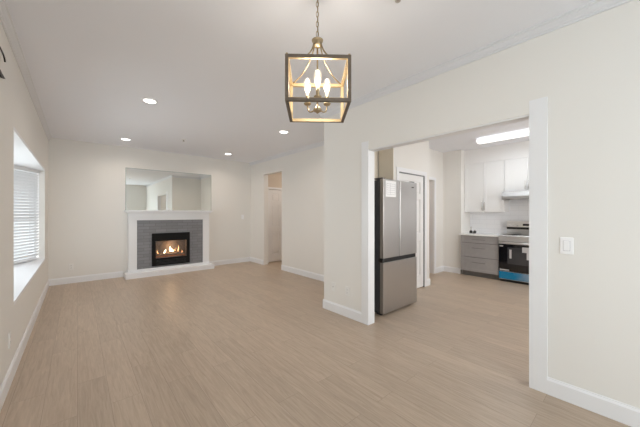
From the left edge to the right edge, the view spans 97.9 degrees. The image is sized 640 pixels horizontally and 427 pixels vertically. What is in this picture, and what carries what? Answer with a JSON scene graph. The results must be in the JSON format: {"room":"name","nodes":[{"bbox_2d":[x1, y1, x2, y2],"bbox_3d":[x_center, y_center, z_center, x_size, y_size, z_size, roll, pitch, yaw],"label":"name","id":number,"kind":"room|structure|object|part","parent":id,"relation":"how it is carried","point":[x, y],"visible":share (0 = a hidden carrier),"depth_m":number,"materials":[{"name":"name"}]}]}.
{"room":"living room","nodes":[
{"label":"living room","id":0,"kind":"room"},
{"bbox_2d":[0,22,47,386],"bbox_3d":[-1.957,-0.037,1.578,0.070,2.744,9.350,0,0,-41],"label":"wall","id":1,"kind":"structure","parent":0,"point":[17,108],"depth_m":2.30,"materials":[{"name":"white paint"}]},
{"bbox_2d":[0,47,5,78],"bbox_3d":[-2.089,-1.013,1.799,0.021,0.196,0.482,0,0,-41],"label":"wall ornament","id":2,"kind":"object","parent":1,"relation":"attached to","point":[1,74],"visible":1,"depth_m":1.90,"materials":[{"name":"grey metal"}]},
{"bbox_2d":[8,331,10,348],"bbox_3d":[-2.436,0.990,2.188,0.009,0.118,0.072,0,0,-41],"label":"wall outlet","id":3,"kind":"object","parent":1,"relation":"attached to","point":[9,333],"visible":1,"depth_m":2.17,"materials":[{"name":"white plastic"}]},
{"bbox_2d":[0,279,48,411],"bbox_3d":[-1.925,1.272,1.605,0.014,0.125,9.350,0,0,-41],"label":"baseboard","id":4,"kind":"structure","parent":1,"relation":"attached to","point":[6,383],"depth_m":2.49,"materials":[{"name":"white paint"}]},
{"bbox_2d":[14,171,36,261],"bbox_3d":[-4.543,0.022,4.167,0.070,1.441,0.727,0,0,-15],"label":"window","id":5,"kind":"structure","parent":1,"relation":"in","point":[24,171],"depth_m":4.46,"materials":[{"name":"white paint"}]},
{"bbox_2d":[14,165,40,263],"bbox_3d":[-4.470,0.017,4.187,0.066,1.428,0.703,0,0,-15],"label":"window blind","id":6,"kind":"object","parent":5,"relation":"attached to","point":[26,179],"visible":0.58,"depth_m":4.26,"materials":[{"name":"white plastic"}]},
{"bbox_3d":[-4.476,0.721,4.185,0.050,0.020,0.703,0,0,-15],"label":"rail","id":7,"kind":"part","parent":6,"relation":"part of","materials":[{"name":"white plastic"}]},
{"bbox_2d":[0,0,51,140],"bbox_3d":[-1.913,-1.373,1.616,0.047,0.072,9.350,0,0,-41],"label":"trim","id":8,"kind":"structure","parent":1,"relation":"attached to","point":[6,21],"depth_m":2.45,"materials":[{"name":"white paint"}]},
{"bbox_2d":[14,127,44,170],"bbox_3d":[-3.746,-0.714,3.288,0.527,0.032,3.080,0,0,-41],"label":"trim","id":9,"kind":"structure","parent":1,"relation":"attached to","point":[23,155],"depth_m":3.41,"materials":[{"name":"white paint"}]},
{"bbox_2d":[14,259,44,304],"bbox_3d":[-3.746,0.759,3.288,0.527,0.032,3.080,0,0,-41],"label":"trim","id":10,"kind":"structure","parent":1,"relation":"attached to","point":[24,272],"depth_m":3.42,"materials":[{"name":"white paint"}]},
{"bbox_2d":[48,137,250,278],"bbox_3d":[-3.481,-0.037,6.516,4.255,2.744,0.100,0,0,-41],"label":"wall","id":11,"kind":"structure","parent":0,"point":[87,218],"depth_m":5.69,"materials":[{"name":"white paint"}]},
{"bbox_2d":[49,257,249,285],"bbox_3d":[-3.466,1.272,6.453,4.055,0.125,0.014,0,0,-41],"label":"baseboard","id":12,"kind":"structure","parent":11,"relation":"attached to","point":[75,279],"depth_m":5.60,"materials":[{"name":"white paint"}]},
{"bbox_2d":[268,172,281,189],"bbox_3d":[-0.289,-0.037,7.399,1.720,2.744,1.940,0,0,-41],"label":"wall","id":13,"kind":"structure","parent":0,"point":[274,180],"depth_m":7.68,"materials":[{"name":"beige paint"}]},
{"bbox_2d":[268,187,281,262],"bbox_3d":[-1.101,0.310,7.784,0.870,2.050,0.012,0,0,-41],"label":"trim","id":14,"kind":"structure","parent":13,"relation":"attached to","point":[268,187],"depth_m":7.52,"materials":[{"name":"white paint"}]},
{"bbox_2d":[269,189,281,261],"bbox_3d":[-1.101,0.334,7.783,0.752,1.979,0.105,0,0,-41],"label":"door","id":15,"kind":"structure","parent":13,"relation":"in","point":[275,196],"depth_m":7.70,"materials":[{"name":"white paint"}]},
{"bbox_2d":[251,146,323,274],"bbox_3d":[-0.509,-0.037,6.242,0.130,2.744,4.215,0,0,-41],"label":"wall","id":16,"kind":"structure","parent":0,"point":[302,172],"depth_m":6.18,"materials":[{"name":"white paint"}]},
{"bbox_2d":[249,141,323,165],"bbox_3d":[-0.576,-1.373,6.184,0.047,0.072,4.215,0,0,-41],"label":"trim","id":17,"kind":"structure","parent":16,"relation":"attached to","point":[318,144],"depth_m":6.29,"materials":[{"name":"white paint"}]},
{"bbox_2d":[6,0,594,162],"bbox_3d":[0.855,-1.459,4.025,7.525,0.100,9.550,0,0,-41],"label":"ceiling","id":18,"kind":"structure","parent":0,"point":[214,70],"depth_m":2.50,"materials":[{"name":"white paint"}]},
{"bbox_2d":[141,98,157,103],"bbox_3d":[-2.127,-1.404,3.479,0.180,0.010,0.180,0,0,-41],"label":"recessed light","id":19,"kind":"object","parent":18,"relation":"in","point":[147,100],"visible":1,"depth_m":3.46,"materials":[{"name":"white plastic"}]},
{"bbox_2d":[285,0,350,122],"bbox_3d":[-0.016,-1.017,1.744,0.372,0.782,0.372,0,0,-2],"label":"lantern pendant","id":20,"kind":"object","parent":18,"relation":"hanging from","point":[317,42],"visible":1,"depth_m":1.71,"materials":[{"name":"brown metal"}]},
{"bbox_3d":[-0.117,-0.968,1.838,0.223,0.170,0.009,0,0,43],"label":"scroll rod","id":21,"kind":"part","parent":20,"relation":"part of","materials":[{"name":"gold metal"}]},
{"bbox_3d":[-0.016,-1.247,1.744,0.015,0.288,0.015,0,0,43],"label":"chain","id":22,"kind":"part","parent":20,"relation":"part of","materials":[{"name":"gold metal"}]},
{"bbox_3d":[0.078,-0.968,1.845,0.009,0.170,0.223,0,0,43],"label":"scroll rod","id":23,"kind":"part","parent":20,"relation":"part of","materials":[{"name":"gold metal"}]},
{"bbox_2d":[476,129,528,143],"bbox_3d":[3.400,-1.365,4.836,0.200,0.085,1.230,0,0,-41],"label":"kitchen ceiling light","id":24,"kind":"object","parent":18,"relation":"attached to","point":[522,133],"visible":0.56,"depth_m":4.93,"materials":[{"name":"white plastic"}]},
{"bbox_2d":[0,261,630,426],"bbox_3d":[0.855,1.385,4.025,7.525,0.100,9.550,0,0,-41],"label":"floor","id":25,"kind":"structure","parent":0,"point":[243,344],"depth_m":2.51,"materials":[{"name":"brown wood"}]},
{"bbox_2d":[123,210,213,279],"bbox_3d":[-3.353,0.632,6.315,1.775,1.405,0.369,0,0,-41],"label":"fireplace","id":26,"kind":"object","parent":25,"relation":"on","point":[159,242],"visible":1,"depth_m":6.24,"materials":[{"name":"white paint"}]},
{"bbox_2d":[125,168,210,210],"bbox_3d":[-3.436,-0.521,6.476,1.790,0.900,0.015,0,0,-41],"label":"wall mirror","id":27,"kind":"object","parent":26,"relation":"on","point":[145,189],"visible":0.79,"depth_m":6.39,"materials":[{"name":"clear mirror"}]},
{"bbox_2d":[124,210,212,212],"bbox_3d":[-3.384,-0.040,6.347,1.760,0.060,0.279,0,0,-41],"label":"mantel shelf","id":28,"kind":"object","parent":26,"relation":"attached to","point":[126,211],"depth_m":6.14,"materials":[{"name":"white paint"}]},
{"bbox_2d":[374,177,416,314],"bbox_3d":[0.902,0.433,4.102,0.816,1.804,0.676,0,0,-41],"label":"refrigerator","id":29,"kind":"object","parent":25,"relation":"on","point":[395,201],"visible":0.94,"depth_m":3.74,"materials":[{"name":"grey metal"}]},
{"bbox_3d":[0.936,0.066,3.723,0.368,1.034,0.055,0,0,-41],"label":"door","id":30,"kind":"part","parent":29,"relation":"part of","materials":[{"name":"silver metal"}]},
{"bbox_3d":[1.105,0.971,3.870,0.816,0.661,0.055,0,0,-41],"label":"freezer drawer","id":31,"kind":"part","parent":29,"relation":"part of","materials":[{"name":"silver metal"}]},
{"bbox_3d":[1.248,0.066,3.994,0.436,1.034,0.055,0,0,-41],"label":"door","id":32,"kind":"part","parent":29,"relation":"part of","materials":[{"name":"silver metal"}]},
{"bbox_2d":[461,235,499,279],"bbox_3d":[3.522,0.902,5.996,0.612,0.865,0.730,0,0,-41],"label":"base cabinet","id":33,"kind":"object","parent":25,"relation":"on","point":[479,254],"visible":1,"depth_m":5.80,"materials":[{"name":"grey laminate"}]},
{"bbox_2d":[459,232,500,236],"bbox_3d":[3.520,0.452,6.008,0.599,0.034,0.750,0,0,-41],"label":"countertop","id":34,"kind":"structure","parent":33,"relation":"on","point":[468,233],"depth_m":5.85,"materials":[{"name":"white stone"}]},
{"bbox_3d":[3.324,1.081,5.823,0.021,0.293,0.724,0,0,-41],"label":"drawer","id":35,"kind":"part","parent":33,"relation":"part of","materials":[{"name":"grey laminate"}]},
{"bbox_3d":[3.324,0.777,5.823,0.021,0.290,0.724,0,0,-41],"label":"drawer","id":36,"kind":"part","parent":33,"relation":"part of","materials":[{"name":"grey laminate"}]},
{"bbox_3d":[3.324,0.548,5.823,0.021,0.143,0.724,0,0,-41],"label":"drawer","id":37,"kind":"part","parent":33,"relation":"part of","materials":[{"name":"grey laminate"}]},
{"bbox_2d":[499,221,528,284],"bbox_3d":[3.990,0.748,5.398,0.652,1.175,0.773,0,0,-41],"label":"range","id":38,"kind":"object","parent":25,"relation":"on","point":[513,245],"visible":0.6,"depth_m":5.36,"materials":[{"name":"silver metal"}]},
{"bbox_3d":[3.805,0.834,5.237,0.048,0.572,0.767,0,0,-41],"label":"oven door","id":39,"kind":"part","parent":38,"relation":"part of","materials":[{"name":"black glass"}]},
{"bbox_3d":[3.806,0.479,5.238,0.050,0.112,0.773,0,0,-41],"label":"rail","id":40,"kind":"part","parent":38,"relation":"part of","materials":[{"name":"silver metal"}]},
{"bbox_3d":[3.766,0.570,5.203,0.057,0.023,0.693,0,0,-41],"label":"handle","id":41,"kind":"part","parent":38,"relation":"part of","materials":[{"name":"silver metal"}]},
{"bbox_2d":[501,234,528,235],"bbox_3d":[3.985,0.431,5.394,0.505,0.017,0.773,0,0,-41],"label":"cooktop","id":42,"kind":"object","parent":38,"relation":"in","point":[501,234],"depth_m":5.52,"materials":[{"name":"silver glass"}]},
{"bbox_2d":[374,151,377,177],"bbox_3d":[0.568,-0.037,4.309,1.045,2.744,0.015,0,0,-41],"label":"wall","id":43,"kind":"structure","parent":0,"point":[376,152],"depth_m":4.62,"materials":[{"name":"beige paint"}]},
{"bbox_2d":[378,148,393,179],"bbox_3d":[1.075,-0.037,4.548,0.006,2.744,0.290,0,0,-41],"label":"wall","id":44,"kind":"structure","parent":0,"point":[385,157],"depth_m":4.53,"materials":[{"name":"beige paint"}]},
{"bbox_2d":[394,141,428,278],"bbox_3d":[1.468,-0.037,4.977,1.150,2.744,0.420,0,0,-41],"label":"wall","id":45,"kind":"structure","parent":0,"point":[415,156],"depth_m":4.92,"materials":[{"name":"white paint"}]},
{"bbox_2d":[399,173,422,287],"bbox_3d":[1.592,0.328,4.790,0.790,1.985,0.105,0,0,-41],"label":"door","id":46,"kind":"structure","parent":45,"relation":"in","point":[402,177],"depth_m":5.00,"materials":[{"name":"white paint"}]},
{"bbox_2d":[396,167,426,286],"bbox_3d":[1.595,0.290,4.801,0.960,2.090,0.012,0,0,-41],"label":"trim","id":47,"kind":"structure","parent":45,"relation":"attached to","point":[398,169],"depth_m":5.08,"materials":[{"name":"white paint"}]},
{"bbox_2d":[427,266,460,285],"bbox_3d":[2.410,1.272,5.787,1.565,0.125,0.434,0,0,-41],"label":"baseboard","id":48,"kind":"structure","parent":45,"relation":"attached to","point":[441,268],"depth_m":6.29,"materials":[{"name":"white paint"}]},
{"bbox_2d":[429,181,429,267],"bbox_3d":[1.926,-0.037,6.582,1.650,2.744,1.200,0,0,-41],"label":"wall","id":49,"kind":"structure","parent":0,"point":[429,181],"depth_m":6.82,"materials":[{"name":"beige paint"}]},
{"bbox_2d":[429,149,442,266],"bbox_3d":[1.882,-0.037,5.682,2.700,2.744,0.100,0,0,-41],"label":"wall","id":50,"kind":"structure","parent":0,"point":[435,157],"depth_m":6.32,"materials":[{"name":"white paint"}]},
{"bbox_2d":[429,177,435,273],"bbox_3d":[2.199,0.270,5.950,0.950,2.130,0.112,0,0,-41],"label":"trim","id":51,"kind":"structure","parent":50,"relation":"attached to","point":[432,183],"depth_m":6.20,"materials":[{"name":"white paint"}]},
{"bbox_2d":[443,150,469,273],"bbox_3d":[3.215,-0.037,6.511,0.600,2.744,0.400,0,0,-41],"label":"wall","id":52,"kind":"structure","parent":0,"point":[456,220],"depth_m":6.29,"materials":[{"name":"white paint"}]},
{"bbox_2d":[324,0,639,408],"bbox_3d":[1.782,-0.037,2.038,0.105,2.744,5.135,0,0,-41],"label":"wall","id":53,"kind":"structure","parent":0,"point":[588,69],"depth_m":1.96,"materials":[{"name":"white paint"}]},
{"bbox_2d":[345,286,349,295],"bbox_3d":[0.352,1.000,3.594,0.009,0.118,0.072,0,0,-41],"label":"wall outlet","id":54,"kind":"object","parent":53,"relation":"attached to","point":[347,289],"visible":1,"depth_m":3.59,"materials":[{"name":"white plastic"}]},
{"bbox_2d":[250,257,639,426],"bbox_3d":[0.738,1.272,3.924,1.034,0.125,9.350,0,0,-41],"label":"baseboard","id":55,"kind":"structure","parent":53,"relation":"attached to","point":[629,415],"depth_m":1.94,"materials":[{"name":"white paint"}]},
{"bbox_2d":[368,102,528,148],"bbox_3d":[1.097,-0.812,2.738,0.010,0.094,1.570,0,0,-41],"label":"trim","id":56,"kind":"structure","parent":53,"relation":"attached to","point":[522,109],"depth_m":2.55,"materials":[{"name":"white paint"}]},
{"bbox_2d":[361,97,547,393],"bbox_3d":[1.137,0.235,2.769,0.119,2.200,1.785,0,0,-41],"label":"trim","id":57,"kind":"structure","parent":53,"relation":"attached to","point":[537,117],"depth_m":2.12,"materials":[{"name":"white paint"}]},
{"bbox_2d":[319,0,632,118],"bbox_3d":[2.093,-1.373,2.342,1.067,0.072,5.185,0,0,-41],"label":"trim","id":58,"kind":"structure","parent":53,"relation":"attached to","point":[595,7],"depth_m":2.29,"materials":[{"name":"white paint"}]},
{"bbox_2d":[560,237,572,254],"bbox_3d":[1.755,0.230,1.982,0.010,0.118,0.072,0,0,-41],"label":"light switch","id":59,"kind":"object","parent":53,"relation":"attached to","point":[566,244],"visible":1,"depth_m":1.98,"materials":[{"name":"white plastic"}]},
{"bbox_2d":[464,141,528,164],"bbox_3d":[4.556,-1.252,5.027,0.325,0.314,3.600,0,0,-41],"label":"wall","id":60,"kind":"structure","parent":0,"point":[519,149],"depth_m":5.78,"materials":[{"name":"white paint"}]},
{"bbox_2d":[470,199,528,233],"bbox_3d":[4.717,-0.037,5.167,0.100,2.744,3.600,0,0,-41],"label":"wall","id":61,"kind":"structure","parent":0,"point":[481,222],"depth_m":6.04,"materials":[{"name":"white tile"}]},
{"bbox_2d":[465,160,508,211],"bbox_3d":[3.620,-0.562,6.079,0.355,1.064,0.773,0,0,-41],"label":"upper cabinet","id":62,"kind":"object","parent":61,"relation":"attached to","point":[484,182],"visible":1,"depth_m":5.95,"materials":[{"name":"white paint"}]},
{"bbox_3d":[3.390,-0.561,6.134,0.019,1.058,0.382,0,0,-41],"label":"door","id":63,"kind":"part","parent":62,"relation":"part of","materials":[{"name":"white paint"}]},
{"bbox_3d":[3.643,-0.561,5.844,0.019,1.058,0.382,0,0,-41],"label":"door","id":64,"kind":"part","parent":62,"relation":"part of","materials":[{"name":"white paint"}]},
{"bbox_2d":[505,157,528,191],"bbox_3d":[4.128,-0.762,5.495,0.355,0.664,0.769,0,0,-41],"label":"upper cabinet","id":65,"kind":"object","parent":61,"relation":"attached to","point":[516,170],"visible":0.41,"depth_m":5.52,"materials":[{"name":"white paint"}]},
{"bbox_2d":[502,191,528,199],"bbox_3d":[4.073,-0.354,5.448,0.499,0.149,0.766,0,0,-41],"label":"range hood","id":66,"kind":"object","parent":65,"relation":"attached to","point":[517,194],"visible":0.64,"depth_m":5.41,"materials":[{"name":"white metal"}]},
{"bbox_3d":[4.150,-0.761,5.261,0.019,0.658,0.380,0,0,-41],"label":"door","id":67,"kind":"part","parent":65,"relation":"part of","materials":[{"name":"white paint"}]}
]}

